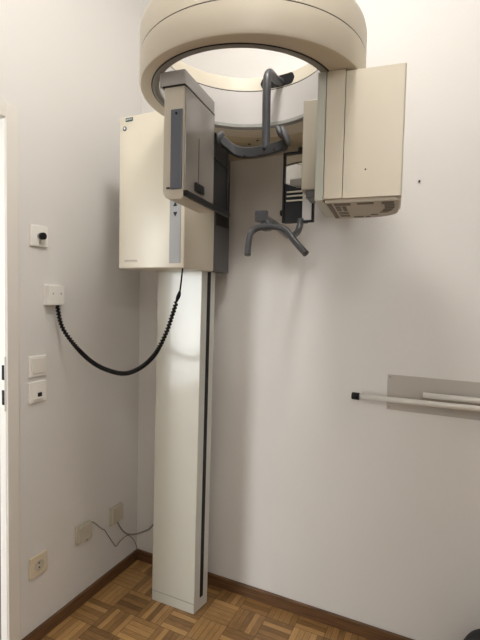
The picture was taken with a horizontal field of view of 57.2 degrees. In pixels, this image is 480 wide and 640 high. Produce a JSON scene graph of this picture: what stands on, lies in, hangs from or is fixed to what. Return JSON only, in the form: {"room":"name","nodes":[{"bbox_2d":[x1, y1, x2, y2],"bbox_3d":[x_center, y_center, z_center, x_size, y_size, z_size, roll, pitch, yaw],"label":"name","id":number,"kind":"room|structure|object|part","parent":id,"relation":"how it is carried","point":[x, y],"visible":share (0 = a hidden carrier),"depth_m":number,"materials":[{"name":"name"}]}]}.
{"room":"radiology room","nodes":[
{"label":"radiology room","id":0,"kind":"room"},
{"bbox_2d":[0,0,141,639],"bbox_3d":[-1.435,-0.084,0.532,0.160,3.050,3.933,3,3,25],"label":"wall","id":1,"kind":"structure","parent":0,"point":[70,69],"depth_m":1.87,"materials":[{"name":"paint"}]},
{"bbox_2d":[0,116,7,639],"bbox_3d":[-1.117,0.295,1.236,0.164,2.034,0.928,3,3,25],"label":"door","id":2,"kind":"structure","parent":1,"relation":"in","point":[3,444],"depth_m":1.61,"materials":[{"name":"white paint"}]},
{"bbox_3d":[-0.853,0.234,1.601,0.006,0.200,0.004,3,3,25],"label":"strike plate","id":3,"kind":"part","parent":2,"relation":"part of","materials":[{"name":"metal"}]},
{"bbox_2d":[0,100,19,639],"bbox_3d":[-1.043,0.283,1.195,0.013,2.065,1.000,3,3,25],"label":"trim","id":4,"kind":"structure","parent":1,"relation":"attached to","point":[9,112],"depth_m":1.61,"materials":[{"name":"paint"}]},
{"bbox_2d":[28,355,45,377],"bbox_3d":[-0.790,0.180,1.717,0.014,0.082,0.080,3,3,25],"label":"light switch","id":5,"kind":"object","parent":1,"relation":"attached to","point":[36,364],"visible":1,"depth_m":1.71,"materials":[{"name":"white plastic"}]},
{"bbox_2d":[28,380,45,403],"bbox_3d":[-0.791,0.281,1.722,0.015,0.082,0.080,3,3,25],"label":"socket","id":6,"kind":"object","parent":1,"relation":"attached to","point":[36,390],"visible":1,"depth_m":1.71,"materials":[{"name":"white plastic"}]},
{"bbox_3d":[-0.789,0.280,1.720,0.002,0.060,0.056,3,3,25],"label":"plate","id":7,"kind":"part","parent":6,"relation":"part of","materials":[{"name":"white plastic"}]},
{"bbox_2d":[29,549,46,580],"bbox_3d":[-0.807,0.980,1.761,0.012,0.086,0.081,3,3,25],"label":"power outlet","id":8,"kind":"object","parent":1,"relation":"attached to","point":[38,563],"visible":1,"depth_m":1.75,"materials":[{"name":"beige plastic"}]},
{"bbox_2d":[29,224,47,247],"bbox_3d":[-0.765,-0.323,1.693,0.036,0.080,0.080,3,3,25],"label":"socket","id":9,"kind":"object","parent":1,"relation":"attached to","point":[38,235],"visible":1,"depth_m":1.68,"materials":[{"name":"white plastic"}]},
{"bbox_3d":[-0.771,-0.323,1.696,0.002,0.056,0.056,3,3,25],"label":"plate","id":10,"kind":"part","parent":9,"relation":"part of","materials":[{"name":"white plastic"}]},
{"bbox_3d":[-0.756,-0.322,1.687,0.014,0.027,0.027,3,3,25],"label":"black knob","id":11,"kind":"part","parent":9,"relation":"part of","materials":[{"name":"plastic"}]},
{"bbox_2d":[43,284,63,305],"bbox_3d":[-0.744,-0.100,1.765,0.030,0.084,0.082,3,3,25],"label":"junction box","id":12,"kind":"object","parent":1,"relation":"attached to","point":[53,294],"visible":0.99,"depth_m":1.74,"materials":[{"name":"white plastic"}]},
{"bbox_2d":[22,550,136,639],"bbox_3d":[-0.699,1.255,2.014,0.014,0.054,0.698,3,3,25],"label":"baseboard","id":13,"kind":"structure","parent":1,"relation":"attached to","point":[42,630],"depth_m":1.97,"materials":[{"name":"brown wood"}]},
{"bbox_2d":[75,519,91,545],"bbox_3d":[-0.699,0.953,1.973,0.024,0.084,0.087,3,3,25],"label":"socket cover","id":14,"kind":"object","parent":1,"relation":"attached to","point":[83,531],"visible":1,"depth_m":1.96,"materials":[{"name":"plastic"}]},
{"bbox_2d":[92,521,137,549],"bbox_3d":[-0.612,1.068,2.171,0.011,0.292,0.318,3,3,28],"label":"wire","id":15,"kind":"object","parent":1,"relation":"attached to","point":[92,521],"visible":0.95,"depth_m":2.17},
{"bbox_2d":[109,501,122,525],"bbox_3d":[-0.608,0.956,2.168,0.021,0.090,0.085,3,3,25],"label":"outlet","id":16,"kind":"object","parent":1,"relation":"attached to","point":[116,511],"visible":1,"depth_m":2.15,"materials":[{"name":"plastic"}]},
{"bbox_3d":[-0.603,0.955,2.168,0.012,0.078,0.076,3,3,25],"label":"hinged lid","id":17,"kind":"part","parent":16,"relation":"part of","materials":[{"name":"plastic"}]},
{"bbox_2d":[117,522,152,534],"bbox_3d":[-0.441,1.008,2.185,0.309,0.188,0.134,2,3,15],"label":"lead","id":18,"kind":"object","parent":16,"relation":"attached to","point":[117,522],"visible":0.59,"depth_m":2.24,"materials":[{"name":"grey plastic"}]},
{"bbox_2d":[41,560,369,639],"bbox_3d":[-0.980,1.443,-0.231,5.350,0.100,5.033,3,3,25],"label":"floor","id":19,"kind":"structure","parent":0,"point":[125,608],"depth_m":1.91,"materials":[{"name":"wood"}]},
{"bbox_2d":[119,0,406,613],"bbox_3d":[-0.030,0.231,1.516,1.091,2.181,0.870,3,3,25],"label":"dental x-ray machine","id":20,"kind":"object","parent":19,"relation":"on","point":[336,122],"visible":1,"depth_m":1.40,"materials":[{"name":"metal"}]},
{"bbox_2d":[55,268,182,375],"bbox_3d":[-0.482,0.006,1.726,0.536,0.428,0.023,2,3,10],"label":"coiled cable","id":21,"kind":"object","parent":20,"relation":"hanging from","point":[81,352],"visible":1,"depth_m":1.72,"materials":[{"name":"black rubber"}]},
{"bbox_3d":[-0.117,-0.378,1.267,0.007,0.024,0.058,2,3,19],"label":"release handle","id":22,"kind":"part","parent":20,"relation":"part of","materials":[{"name":"black plastic"}]},
{"bbox_3d":[-0.116,-0.490,1.275,0.005,0.275,0.200,2,3,19],"label":"panel","id":23,"kind":"part","parent":20,"relation":"part of","materials":[{"name":"grey plastic"}]},
{"bbox_3d":[-0.150,0.331,1.923,0.017,1.926,0.095,3,4,33],"label":"trim","id":24,"kind":"part","parent":20,"relation":"part of","materials":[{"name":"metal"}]},
{"bbox_3d":[-0.095,-0.349,1.340,0.016,0.014,0.332,2,3,19],"label":"guide rail","id":25,"kind":"part","parent":20,"relation":"part of","materials":[{"name":"black plastic"}]},
{"bbox_3d":[-0.060,-0.474,1.437,0.005,0.230,0.120,2,3,19],"label":"carrier frame","id":26,"kind":"part","parent":20,"relation":"part of","materials":[{"name":"black plastic"}]},
{"bbox_3d":[-0.073,-0.501,1.895,0.004,0.200,0.110,3,3,25],"label":"service panel","id":27,"kind":"part","parent":20,"relation":"part of","materials":[{"name":"black plastic"}]},
{"bbox_3d":[0.020,-0.758,1.778,0.830,0.129,0.282,3,3,25],"label":"support arm","id":28,"kind":"part","parent":20,"relation":"part of"},
{"bbox_3d":[0.155,-0.346,1.577,0.032,0.093,0.371,3,3,27],"label":"chin rest arm","id":29,"kind":"part","parent":20,"relation":"part of","materials":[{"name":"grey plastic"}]},
{"bbox_2d":[285,153,301,187],"bbox_3d":[0.233,-0.587,1.729,0.114,0.132,0.005,3,3,25],"label":"mirror glass","id":30,"kind":"object","parent":20,"relation":"on","point":[293,161],"depth_m":1.74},
{"bbox_3d":[0.234,-0.522,1.736,0.128,0.276,0.032,3,3,25],"label":"mirror frame","id":31,"kind":"part","parent":20,"relation":"part of","materials":[{"name":"black plastic"}]},
{"bbox_3d":[0.255,-0.493,1.290,0.022,0.336,0.253,2,3,19],"label":"mounting plate","id":32,"kind":"part","parent":20,"relation":"part of","materials":[{"name":"beige plastic"}]},
{"bbox_2d":[325,196,398,218],"bbox_3d":[0.355,-0.321,1.265,0.188,0.011,0.238,2,3,19],"label":"vent grille","id":33,"kind":"object","parent":20,"relation":"attached to","point":[338,207],"depth_m":1.21,"materials":[{"name":"beige plastic"}]},
{"bbox_2d":[464,629,479,639],"bbox_3d":[0.889,1.173,1.419,0.350,0.349,0.200,3,3,25],"label":"bag","id":34,"kind":"object","parent":19,"relation":"on","point":[475,634],"visible":1,"depth_m":1.48,"materials":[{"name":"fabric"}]},
{"bbox_2d":[137,0,479,639],"bbox_3d":[1.081,-0.083,1.569,3.497,3.050,0.100,3,3,25],"label":"wall","id":35,"kind":"structure","parent":0,"point":[364,511],"depth_m":1.81,"materials":[{"name":"paint"}]},
{"bbox_2d":[136,549,413,639],"bbox_3d":[0.981,1.313,1.611,3.397,0.054,0.014,3,3,25],"label":"baseboard","id":36,"kind":"structure","parent":35,"relation":"attached to","point":[358,628],"depth_m":1.95,"materials":[{"name":"brown wood"}]},
{"bbox_2d":[351,374,479,419],"bbox_3d":[0.775,0.297,1.641,0.700,0.141,0.062,3,3,25],"label":"rack","id":37,"kind":"object","parent":35,"relation":"attached to","point":[433,396],"visible":1,"depth_m":1.68,"materials":[{"name":"white plastic"}]},
{"bbox_3d":[0.765,0.316,1.628,0.645,0.028,0.021,3,3,25],"label":"long rod","id":38,"kind":"part","parent":37,"relation":"part of","materials":[{"name":"white metal"}]},
{"bbox_3d":[0.880,0.293,1.588,0.406,0.023,0.021,3,3,25],"label":"short rod","id":39,"kind":"part","parent":37,"relation":"part of","materials":[{"name":"white metal"}]}
]}

